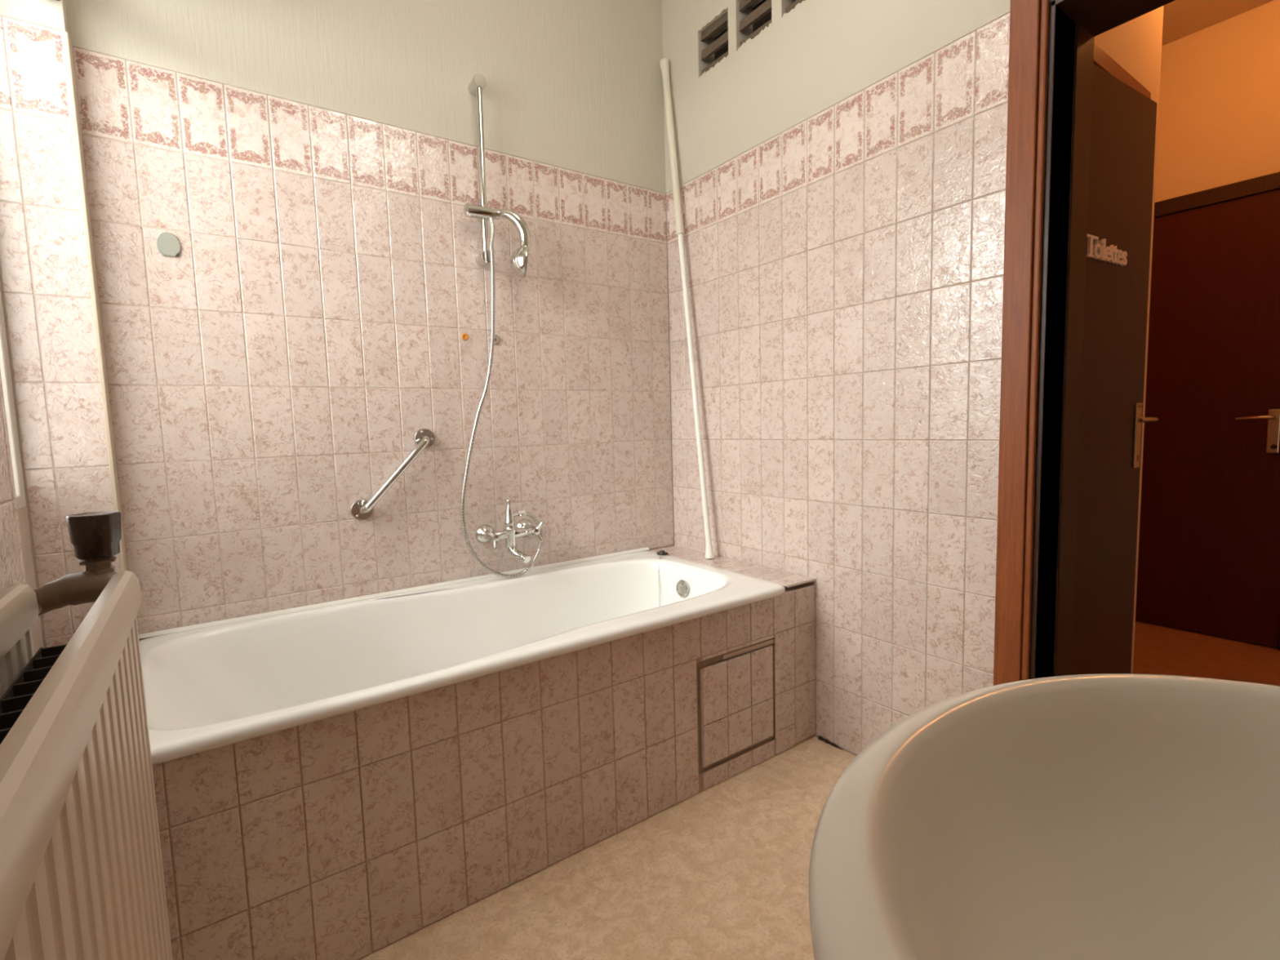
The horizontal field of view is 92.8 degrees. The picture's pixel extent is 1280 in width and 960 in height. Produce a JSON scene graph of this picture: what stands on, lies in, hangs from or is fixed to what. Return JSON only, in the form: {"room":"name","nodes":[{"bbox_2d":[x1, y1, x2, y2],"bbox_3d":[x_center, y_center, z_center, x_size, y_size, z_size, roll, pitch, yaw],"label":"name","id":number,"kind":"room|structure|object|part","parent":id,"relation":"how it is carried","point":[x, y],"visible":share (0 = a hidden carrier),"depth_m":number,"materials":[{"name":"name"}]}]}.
{"room":"bathroom","nodes":[
{"label":"bathroom","id":0,"kind":"room"},
{"bbox_2d":[0,0,127,654],"bbox_3d":[-0.749,-0.337,0.378,0.360,2.770,2.720,-5,6,-35],"label":"wall","id":1,"kind":"structure","parent":0,"point":[49,286],"depth_m":1.41,"materials":[{"name":"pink tile"}]},
{"bbox_2d":[0,284,26,510],"bbox_3d":[-1.196,-0.599,0.950,0.070,1.385,0.922,-5,6,-35],"label":"window","id":2,"kind":"structure","parent":1,"relation":"in","point":[5,368],"depth_m":1.36,"materials":[{"name":"paint"}]},
{"bbox_2d":[0,570,172,959],"bbox_3d":[-0.316,0.592,0.297,0.112,0.910,1.060,-5,6,-35],"label":"radiator","id":3,"kind":"object","parent":1,"relation":"attached to","point":[82,877],"visible":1,"depth_m":0.43,"materials":[{"name":"white metal"}]},
{"bbox_3d":[-0.356,0.534,0.264,0.014,0.714,1.060,-5,6,-35],"label":"panel","id":4,"kind":"part","parent":3,"relation":"part of","materials":[{"name":"beige paint"}]},
{"bbox_2d":[33,511,142,616],"bbox_3d":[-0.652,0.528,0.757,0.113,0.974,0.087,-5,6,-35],"label":"radiator valve","id":5,"kind":"object","parent":3,"relation":"attached to","point":[95,537],"visible":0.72,"depth_m":0.72,"materials":[{"name":"paint"}]},
{"bbox_3d":[-0.662,0.068,0.741,0.051,0.054,0.050,-5,6,-35],"label":"knob","id":6,"kind":"part","parent":5,"relation":"part of","materials":[{"name":"black plastic"}]},
{"bbox_2d":[65,0,674,640],"bbox_3d":[-0.719,-0.484,2.001,2.000,2.770,0.101,-5,6,-35],"label":"wall","id":7,"kind":"structure","parent":0,"point":[313,166],"depth_m":1.86,"materials":[{"name":"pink tile"}]},
{"bbox_2d":[156,232,181,257],"bbox_3d":[-1.217,-0.608,1.572,0.051,0.062,0.007,-5,6,-35],"label":"cap","id":8,"kind":"object","parent":7,"relation":"attached to","point":[168,245],"visible":1,"depth_m":1.57,"materials":[{"name":"grey plastic"}]},
{"bbox_2d":[350,427,434,520],"bbox_3d":[-0.763,-0.020,1.905,0.268,0.279,0.060,-5,6,-35],"label":"grab rail","id":9,"kind":"object","parent":7,"relation":"attached to","point":[361,509],"visible":1,"depth_m":1.88,"materials":[{"name":"silver metal"}]},
{"bbox_2d":[461,333,468,340],"bbox_3d":[-0.585,-0.478,2.034,0.024,0.024,0.004,-5,6,-35],"label":"plug","id":10,"kind":"object","parent":7,"relation":"attached to","point":[464,336],"visible":1,"depth_m":2.03,"materials":[{"name":"orange plastic"}]},
{"bbox_2d":[463,73,500,266],"bbox_3d":[-0.526,-1.008,1.990,0.117,0.593,0.086,-5,6,-35],"label":"shower rail","id":11,"kind":"object","parent":7,"relation":"attached to","point":[478,82],"visible":0.84,"depth_m":1.98,"materials":[{"name":"silver metal"}]},
{"bbox_3d":[-0.514,-1.002,1.987,0.022,0.550,0.018,-5,6,-35],"label":"rail","id":12,"kind":"part","parent":11,"relation":"part of","materials":[{"name":"silver metal"}]},
{"bbox_2d":[489,208,530,278],"bbox_3d":[-0.422,-0.782,2.006,0.130,0.221,0.101,-5,6,-35],"label":"shower","id":13,"kind":"object","parent":11,"relation":"attached to","point":[518,260],"visible":1,"depth_m":2.00,"materials":[{"name":"silver metal"}]},
{"bbox_3d":[-0.430,-0.807,2.012,0.137,0.174,0.041,-3,5,-15],"label":"handle","id":14,"kind":"part","parent":13,"relation":"part of","materials":[{"name":"silver metal"}]},
{"bbox_3d":[-0.383,-0.728,2.037,0.018,0.101,0.102,-3,5,-16],"label":"spray plate","id":15,"kind":"part","parent":13,"relation":"part of","materials":[{"name":"grey plastic"}]},
{"bbox_2d":[494,334,499,344],"bbox_3d":[-0.497,-0.484,2.093,0.033,0.033,0.011,-5,6,-35],"label":"cap","id":16,"kind":"object","parent":7,"relation":"attached to","point":[496,337],"visible":0.62,"depth_m":2.09,"materials":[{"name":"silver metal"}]},
{"bbox_2d":[475,499,544,563],"bbox_3d":[-0.434,0.172,2.092,0.217,0.214,0.160,-5,6,-35],"label":"mixer","id":17,"kind":"object","parent":7,"relation":"attached to","point":[524,527],"visible":1,"depth_m":2.07,"materials":[{"name":"silver metal"}]},
{"bbox_3d":[-0.486,0.192,2.040,0.024,0.024,0.037,-5,6,-35],"label":"handle","id":18,"kind":"part","parent":17,"relation":"part of","materials":[{"name":"silver metal"}]},
{"bbox_3d":[-0.477,0.199,2.034,0.076,0.073,0.026,-5,6,-35],"label":"handle arm","id":19,"kind":"part","parent":17,"relation":"part of","materials":[{"name":"silver metal"}]},
{"bbox_2d":[460,217,542,577],"bbox_3d":[-0.474,-0.258,2.038,0.290,1.201,0.036,-5,6,-33],"label":"shower hose","id":20,"kind":"object","parent":17,"relation":"attached to","point":[476,557],"visible":0.98,"depth_m":2.01,"materials":[{"name":"silver metal"}]},
{"bbox_3d":[-0.414,0.249,2.070,0.095,0.064,0.032,2,6,34],"label":"spout","id":21,"kind":"part","parent":17,"relation":"part of","materials":[{"name":"silver metal"}]},
{"bbox_2d":[513,510,526,516],"bbox_3d":[-0.420,0.115,2.100,0.021,0.019,0.054,3,7,43],"label":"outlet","id":22,"kind":"object","parent":17,"relation":"attached to","point":[518,513],"depth_m":2.10,"materials":[{"name":"metal"}]},
{"bbox_3d":[-0.365,0.182,2.112,0.072,0.076,0.026,-5,6,-35],"label":"handle arm","id":23,"kind":"part","parent":17,"relation":"part of","materials":[{"name":"silver metal"}]},
{"bbox_3d":[-0.366,0.178,2.125,0.024,0.024,0.037,-5,6,-35],"label":"handle","id":24,"kind":"part","parent":17,"relation":"part of","materials":[{"name":"silver metal"}]},
{"bbox_2d":[358,620,1279,959],"bbox_3d":[1.013,0.890,1.858,4.350,0.063,3.500,-5,6,-35],"label":"floor","id":25,"kind":"structure","parent":0,"point":[722,872],"depth_m":1.42,"materials":[{"name":"beige tile"}]},
{"bbox_2d":[138,546,785,764],"bbox_3d":[-0.411,0.639,1.769,1.654,0.557,0.759,-5,6,-35],"label":"bathtub","id":26,"kind":"object","parent":25,"relation":"on","point":[208,686],"visible":0.48,"depth_m":1.79,"materials":[{"name":"white ceramic"}]},
{"bbox_2d":[656,550,667,606],"bbox_3d":[0.078,0.455,2.346,0.045,0.338,0.228,-1,5,10],"label":"plug","id":27,"kind":"object","parent":26,"relation":"on","point":[660,553],"visible":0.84,"depth_m":2.40,"materials":[{"name":"silver rubber"}]},
{"bbox_3d":[0.078,0.456,2.333,0.008,0.338,0.202,-1,5,8],"label":"chain","id":28,"kind":"part","parent":27,"relation":"part of","materials":[{"name":"silver metal"}]},
{"bbox_2d":[151,546,815,959],"bbox_3d":[-0.358,0.639,1.816,1.791,0.545,0.744,-5,6,-35],"label":"surround","id":29,"kind":"object","parent":25,"relation":"on","point":[347,836],"visible":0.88,"depth_m":1.32,"materials":[{"name":"tile"}]},
{"bbox_2d":[659,57,714,558],"bbox_3d":[0.183,-0.674,2.370,0.039,1.943,0.297,-4,6,-27],"label":"pole","id":30,"kind":"object","parent":29,"relation":"on","point":[664,63],"visible":1,"depth_m":2.36,"materials":[{"name":"white plastic"}]},
{"bbox_2d":[696,638,773,772],"bbox_3d":[0.290,0.671,1.838,0.318,0.330,0.022,-5,6,-35],"label":"access panel","id":31,"kind":"object","parent":29,"relation":"attached to","point":[735,689],"visible":0.98,"depth_m":1.82,"materials":[{"name":"pink tile"}]},
{"bbox_3d":[0.522,0.332,1.968,0.135,0.008,0.004,-5,6,-35],"label":"ledge trim","id":32,"kind":"part","parent":29,"relation":"part of","materials":[{"name":"tile"}]},
{"bbox_2d":[808,673,1279,959],"bbox_3d":[0.432,0.611,0.194,0.578,0.850,0.751,-5,6,-35],"label":"washbasin","id":33,"kind":"object","parent":25,"relation":"on","point":[1100,816],"visible":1,"depth_m":0.42,"materials":[{"name":"beige ceramic"}]},
{"bbox_2d":[661,0,1075,755],"bbox_3d":[0.936,-0.491,1.571,0.201,2.770,2.720,-5,6,-35],"label":"wall","id":34,"kind":"structure","parent":0,"point":[842,171],"depth_m":1.83,"materials":[{"name":"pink tile"}]},
{"bbox_2d":[698,5,728,78],"bbox_3d":[0.300,-1.583,2.230,0.090,0.172,0.158,-5,6,-35],"label":"air vent","id":35,"kind":"object","parent":34,"relation":"in","point":[719,47],"visible":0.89,"depth_m":2.22,"materials":[{"name":"beige paint"}]},
{"bbox_2d":[737,0,771,49],"bbox_3d":[0.416,-1.572,2.067,0.090,0.172,0.161,-5,6,-35],"label":"air vent","id":36,"kind":"object","parent":34,"relation":"in","point":[760,18],"visible":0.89,"depth_m":2.08,"materials":[{"name":"beige paint"}]},
{"bbox_2d":[782,0,807,17],"bbox_3d":[0.534,-1.560,1.902,0.090,0.172,0.159,-5,6,-35],"label":"air vent","id":37,"kind":"object","parent":34,"relation":"in","point":[797,3],"visible":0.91,"depth_m":1.92,"materials":[{"name":"beige paint"}]},
{"bbox_2d":[993,0,1174,685],"bbox_3d":[1.581,-0.144,1.379,1.013,2.078,1.020,-5,6,-35],"label":"door frame","id":38,"kind":"structure","parent":34,"relation":"attached to","point":[1030,22],"depth_m":1.45,"materials":[{"name":"red wood"}]},
{"bbox_3d":[0.905,-0.125,1.472,0.018,2.060,0.062,-5,6,-35],"label":"casing","id":39,"kind":"part","parent":38,"relation":"part of","materials":[{"name":"red wood"}]},
{"bbox_3d":[0.930,-0.118,1.443,0.012,2.050,0.014,-5,6,-35],"label":"moulding","id":40,"kind":"part","parent":38,"relation":"part of","materials":[{"name":"red wood"}]},
{"bbox_2d":[1071,63,1158,675],"bbox_3d":[1.371,-0.153,1.814,0.652,2.013,0.100,-5,6,-31],"label":"door","id":41,"kind":"structure","parent":34,"relation":"in","point":[1123,128],"depth_m":1.86,"materials":[{"name":"brown wood"}]},
{"bbox_2d":[1086,233,1127,266],"bbox_3d":[1.356,-0.669,1.773,0.270,0.060,0.009,-5,6,-31],"label":"sign","id":42,"kind":"object","parent":41,"relation":"attached to","point":[1111,254],"depth_m":1.76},
{"bbox_3d":[1.608,-0.144,1.969,0.037,0.210,0.007,-5,6,-31],"label":"handle plate","id":43,"kind":"part","parent":41,"relation":"part of","materials":[{"name":"metal"}]},
{"bbox_3d":[1.577,-0.188,1.911,0.124,0.018,0.054,-5,6,-31],"label":"handle lever","id":44,"kind":"part","parent":41,"relation":"part of","materials":[{"name":"gold metal"}]},
{"bbox_2d":[1093,5,1163,673],"bbox_3d":[0.849,-0.584,2.623,0.885,2.770,1.900,-5,6,-35],"label":"wall","id":45,"kind":"structure","parent":0,"point":[1135,45],"depth_m":1.96,"materials":[{"name":"paint"}]},
{"bbox_2d":[1154,0,1279,202],"bbox_3d":[2.622,-0.658,2.899,0.100,2.770,3.500,-5,6,-35],"label":"wall","id":46,"kind":"structure","parent":0,"point":[1219,113],"depth_m":2.72,"materials":[{"name":"paint"}]},
{"bbox_2d":[1135,171,1279,650],"bbox_3d":[2.520,-0.296,2.925,0.090,2.050,0.980,-5,6,-35],"label":"door","id":47,"kind":"structure","parent":46,"relation":"in","point":[1209,553],"depth_m":2.79,"materials":[{"name":"brown wood"}]},
{"bbox_3d":[2.513,-1.285,2.851,0.040,0.068,0.980,-5,6,-35],"label":"casing","id":48,"kind":"part","parent":47,"relation":"part of","materials":[{"name":"brown wood"}]},
{"bbox_3d":[2.689,-0.274,2.658,0.054,0.018,0.122,-5,6,-35],"label":"handle lever","id":49,"kind":"part","parent":47,"relation":"part of","materials":[{"name":"gold metal"}]},
{"bbox_3d":[2.746,-0.211,2.639,0.008,0.190,0.040,-5,6,-35],"label":"handle plate","id":50,"kind":"part","parent":47,"relation":"part of","materials":[{"name":"gold metal"}]},
{"bbox_3d":[2.807,-0.238,2.570,0.040,1.982,0.063,-5,6,-35],"label":"casing","id":51,"kind":"part","parent":47,"relation":"part of","materials":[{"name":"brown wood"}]},
{"bbox_2d":[1161,0,1274,46],"bbox_3d":[1.728,-1.984,2.167,2.400,0.050,3.500,-5,6,-35],"label":"ceiling","id":52,"kind":"structure","parent":0,"point":[1181,18],"depth_m":2.64,"materials":[{"name":"paint"}]}
]}

